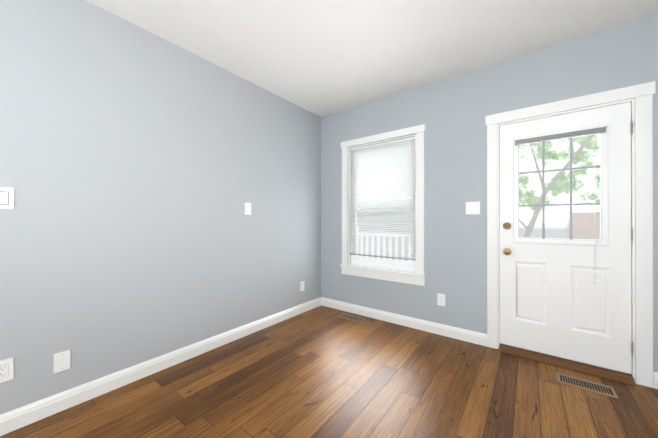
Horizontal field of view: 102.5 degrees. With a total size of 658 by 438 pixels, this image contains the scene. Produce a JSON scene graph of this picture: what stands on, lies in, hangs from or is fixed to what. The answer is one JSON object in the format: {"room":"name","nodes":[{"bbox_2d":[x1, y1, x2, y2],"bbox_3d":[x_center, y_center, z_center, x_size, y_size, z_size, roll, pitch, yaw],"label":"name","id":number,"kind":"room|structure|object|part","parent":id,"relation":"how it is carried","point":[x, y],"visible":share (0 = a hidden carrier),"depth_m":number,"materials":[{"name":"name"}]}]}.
{"room":"empty living room","nodes":[
{"label":"empty living room","id":0,"kind":"room"},
{"bbox_2d":[0,0,320,414],"bbox_3d":[-1.596,-0.126,1.736,0.140,2.546,4.740,0,0,37],"label":"wall","id":1,"kind":"structure","parent":0,"point":[140,167],"depth_m":1.87,"materials":[{"name":"paint"}]},
{"bbox_2d":[0,357,13,382],"bbox_3d":[-1.745,0.811,1.413,0.010,0.117,0.072,0,0,37],"label":"electrical outlet","id":2,"kind":"object","parent":1,"relation":"attached to","point":[6,369],"visible":1,"depth_m":1.42,"materials":[{"name":"white plastic"}]},
{"bbox_2d":[0,187,13,208],"bbox_3d":[-1.745,-0.116,1.416,0.009,0.117,0.072,0,0,37],"label":"dimmer switch","id":3,"kind":"object","parent":1,"relation":"attached to","point":[6,197],"visible":1,"depth_m":1.42,"materials":[{"name":"white plastic"}]},
{"bbox_2d":[54,350,70,373],"bbox_3d":[-1.610,0.855,1.593,0.007,0.117,0.072,0,0,37],"label":"electrical outlet plate","id":4,"kind":"object","parent":1,"relation":"attached to","point":[62,361],"visible":1,"depth_m":1.59,"materials":[{"name":"white plastic"}]},
{"bbox_2d":[0,297,320,435],"bbox_3d":[-1.492,1.094,1.742,0.015,0.107,4.600,0,0,37],"label":"baseboard","id":5,"kind":"structure","parent":1,"relation":"attached to","point":[18,418],"depth_m":1.84,"materials":[{"name":"white wood"}]},
{"bbox_2d":[245,203,250,214],"bbox_3d":[-0.811,-0.113,2.648,0.009,0.117,0.072,0,0,37],"label":"light switch","id":6,"kind":"object","parent":1,"relation":"attached to","point":[247,208],"visible":1,"depth_m":2.65,"materials":[{"name":"white plastic"}]},
{"bbox_2d":[300,281,303,291],"bbox_3d":[-0.330,0.825,3.280,0.010,0.117,0.072,0,0,37],"label":"outlet","id":7,"kind":"object","parent":1,"relation":"attached to","point":[302,286],"visible":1,"depth_m":3.27,"materials":[{"name":"white plastic"}]},
{"bbox_2d":[0,305,657,437],"bbox_3d":[-0.024,1.195,0.628,3.980,0.100,4.880,0,0,37],"label":"floor","id":8,"kind":"structure","parent":0,"point":[321,371],"depth_m":1.72,"materials":[{"name":"brown wood"}]},
{"bbox_2d":[337,313,364,322],"bbox_3d":[0.261,1.148,3.098,0.310,0.005,0.140,0,0,37],"label":"floor vent","id":9,"kind":"object","parent":8,"relation":"in","point":[351,317],"visible":1,"depth_m":3.10,"materials":[{"name":"brown metal"}]},
{"bbox_2d":[556,372,618,398],"bbox_3d":[1.778,1.145,1.835,0.295,0.005,0.144,0,0,37],"label":"floor vent","id":10,"kind":"object","parent":8,"relation":"in","point":[602,389],"visible":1,"depth_m":1.83,"materials":[{"name":"brown metal"}]},
{"bbox_2d":[86,0,657,116],"bbox_3d":[-0.024,-1.451,0.634,3.980,0.100,4.880,0,0,37],"label":"ceiling","id":11,"kind":"structure","parent":0,"point":[321,58],"depth_m":1.99,"materials":[{"name":"white paint"}]},
{"bbox_2d":[321,15,657,371],"bbox_3d":[1.408,-0.124,2.520,3.980,2.546,0.140,0,0,37],"label":"wall","id":12,"kind":"structure","parent":0,"point":[451,113],"depth_m":2.54,"materials":[{"name":"paint"}]},
{"bbox_2d":[348,134,416,272],"bbox_3d":[0.599,-0.172,3.080,0.865,1.475,0.055,0,0,37],"label":"liner","id":13,"kind":"object","parent":12,"relation":"attached to","point":[349,220],"visible":0.65,"depth_m":3.13,"materials":[{"name":"white"}]},
{"bbox_2d":[340,124,425,285],"bbox_3d":[0.571,-0.152,3.042,1.055,1.674,0.040,0,0,37],"label":"window frame","id":14,"kind":"structure","parent":12,"relation":"in","point":[418,277],"depth_m":2.92,"materials":[{"name":"white wood"}]},
{"bbox_2d":[350,136,414,260],"bbox_3d":[0.598,-0.229,3.078,0.833,1.336,0.038,0,0,37],"label":"window blind","id":15,"kind":"object","parent":14,"relation":"attached to","point":[381,170],"visible":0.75,"depth_m":3.05,"materials":[{"name":"white plastic"}]},
{"bbox_2d":[351,192,415,270],"bbox_3d":[0.636,-0.172,3.129,0.841,1.451,0.073,0,0,37],"label":"window unit","id":16,"kind":"structure","parent":12,"relation":"in","point":[391,263],"depth_m":3.09,"materials":[{"name":"white plastic"}]},
{"bbox_3d":[0.625,0.185,3.113,0.773,0.649,0.036,0,0,37],"label":"sash","id":17,"kind":"part","parent":16,"relation":"part of","materials":[{"name":"white plastic"}]},
{"bbox_2d":[321,297,486,345],"bbox_3d":[0.670,1.097,2.980,1.935,0.107,0.015,0,0,37],"label":"baseboard","id":18,"kind":"structure","parent":12,"relation":"attached to","point":[479,338],"depth_m":2.81,"materials":[{"name":"white wood"}]},
{"bbox_2d":[437,293,444,305],"bbox_3d":[1.122,0.799,2.641,0.072,0.117,0.010,0,0,37],"label":"electrical outlet","id":19,"kind":"object","parent":12,"relation":"attached to","point":[440,299],"visible":1,"depth_m":2.64,"materials":[{"name":"white plastic"}]},
{"bbox_2d":[466,202,479,213],"bbox_3d":[1.344,-0.110,2.469,0.118,0.117,0.018,0,0,37],"label":"double light switch","id":20,"kind":"object","parent":12,"relation":"attached to","point":[472,207],"visible":1,"depth_m":2.47,"materials":[{"name":"white plastic"}]},
{"bbox_2d":[500,102,633,373],"bbox_3d":[1.846,0.129,2.123,0.795,1.935,0.056,0,0,37],"label":"door","id":21,"kind":"structure","parent":12,"relation":"in","point":[555,300],"depth_m":2.05,"materials":[{"name":"white wood"}]},
{"bbox_2d":[503,123,607,254],"bbox_3d":[1.781,-0.204,2.118,0.649,1.026,0.094,0,0,37],"label":"window","id":22,"kind":"structure","parent":21,"relation":"attached to","point":[604,180],"depth_m":2.09,"materials":[{"name":"white"}]},
{"bbox_3d":[1.541,0.166,2.287,0.062,0.287,0.076,0,0,37],"label":"knob","id":23,"kind":"part","parent":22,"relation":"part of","materials":[{"name":"gold metal"}]},
{"bbox_3d":[1.828,-0.260,2.118,0.574,0.913,0.019,0,0,37],"label":"door glass gasket","id":24,"kind":"part","parent":22,"relation":"part of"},
{"bbox_3d":[1.835,-0.260,2.128,0.514,0.853,0.004,0,0,37],"label":"glass","id":25,"kind":"part","parent":22,"relation":"part of","materials":[{"name":"clear glass"}]},
{"bbox_2d":[514,123,607,283],"bbox_3d":[1.811,-0.114,2.095,0.556,1.184,0.028,0,0,37],"label":"door blind","id":26,"kind":"object","parent":21,"relation":"attached to","point":[570,133],"visible":0.98,"depth_m":2.05,"materials":[{"name":"white plastic"}]},
{"bbox_3d":[2.154,0.128,1.881,0.012,1.660,0.042,0,0,37],"label":"door hinges","id":27,"kind":"part","parent":21,"relation":"part of","materials":[{"name":"grey metal"}]},
{"bbox_2d":[499,343,634,385],"bbox_3d":[1.855,1.127,2.139,0.792,0.042,0.202,0,0,37],"label":"door threshold sill","id":28,"kind":"structure","parent":12,"relation":"attached to","point":[608,374],"depth_m":2.04,"materials":[{"name":"brown wood"}]},
{"bbox_2d":[485,81,655,387],"bbox_3d":[1.868,0.102,2.158,1.002,2.092,0.162,0,0,37],"label":"door frame","id":29,"kind":"structure","parent":12,"relation":"attached to","point":[642,94],"depth_m":1.86,"materials":[{"name":"white wood"}]},
{"bbox_2d":[653,372,657,388],"bbox_3d":[2.527,1.094,1.572,0.775,0.107,0.015,0,0,37],"label":"baseboard","id":30,"kind":"structure","parent":12,"relation":"attached to","point":[655,380],"depth_m":1.80,"materials":[{"name":"white wood"}]},
{"label":"outside","id":31,"kind":"structure","parent":0,"visible":0},
{"bbox_2d":[360,134,599,239],"bbox_3d":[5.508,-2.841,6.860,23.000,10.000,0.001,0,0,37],"label":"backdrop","id":32,"kind":"structure","parent":31,"point":[576,198],"depth_m":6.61,"materials":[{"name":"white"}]},
{"bbox_3d":[2.597,1.303,3.009,11.000,0.295,2.040,0,0,37],"label":"porch deck","id":33,"kind":"object","parent":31,"visible":0},
{"bbox_2d":[357,228,596,260],"bbox_3d":[1.346,0.643,4.423,6.400,1.020,0.100,0,0,37],"label":"porch railing","id":34,"kind":"object","parent":33,"relation":"on","point":[409,243],"depth_m":4.63,"materials":[{"name":"white wood"}]},
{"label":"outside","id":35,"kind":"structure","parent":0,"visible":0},
{"bbox_2d":[357,200,411,260],"bbox_3d":[0.976,0.438,8.405,7.900,2.050,0.200,0,0,37],"label":"neighbouring house","id":36,"kind":"structure","parent":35,"point":[384,229],"depth_m":7.80,"materials":[{"name":"white"}]},
{"bbox_2d":[519,135,593,236],"bbox_3d":[5.337,-0.638,6.133,3.420,4.237,0.193,0,0,37],"label":"tree","id":37,"kind":"object","parent":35,"point":[535,215],"depth_m":6.29,"materials":[{"name":"grey plant"}]}
]}

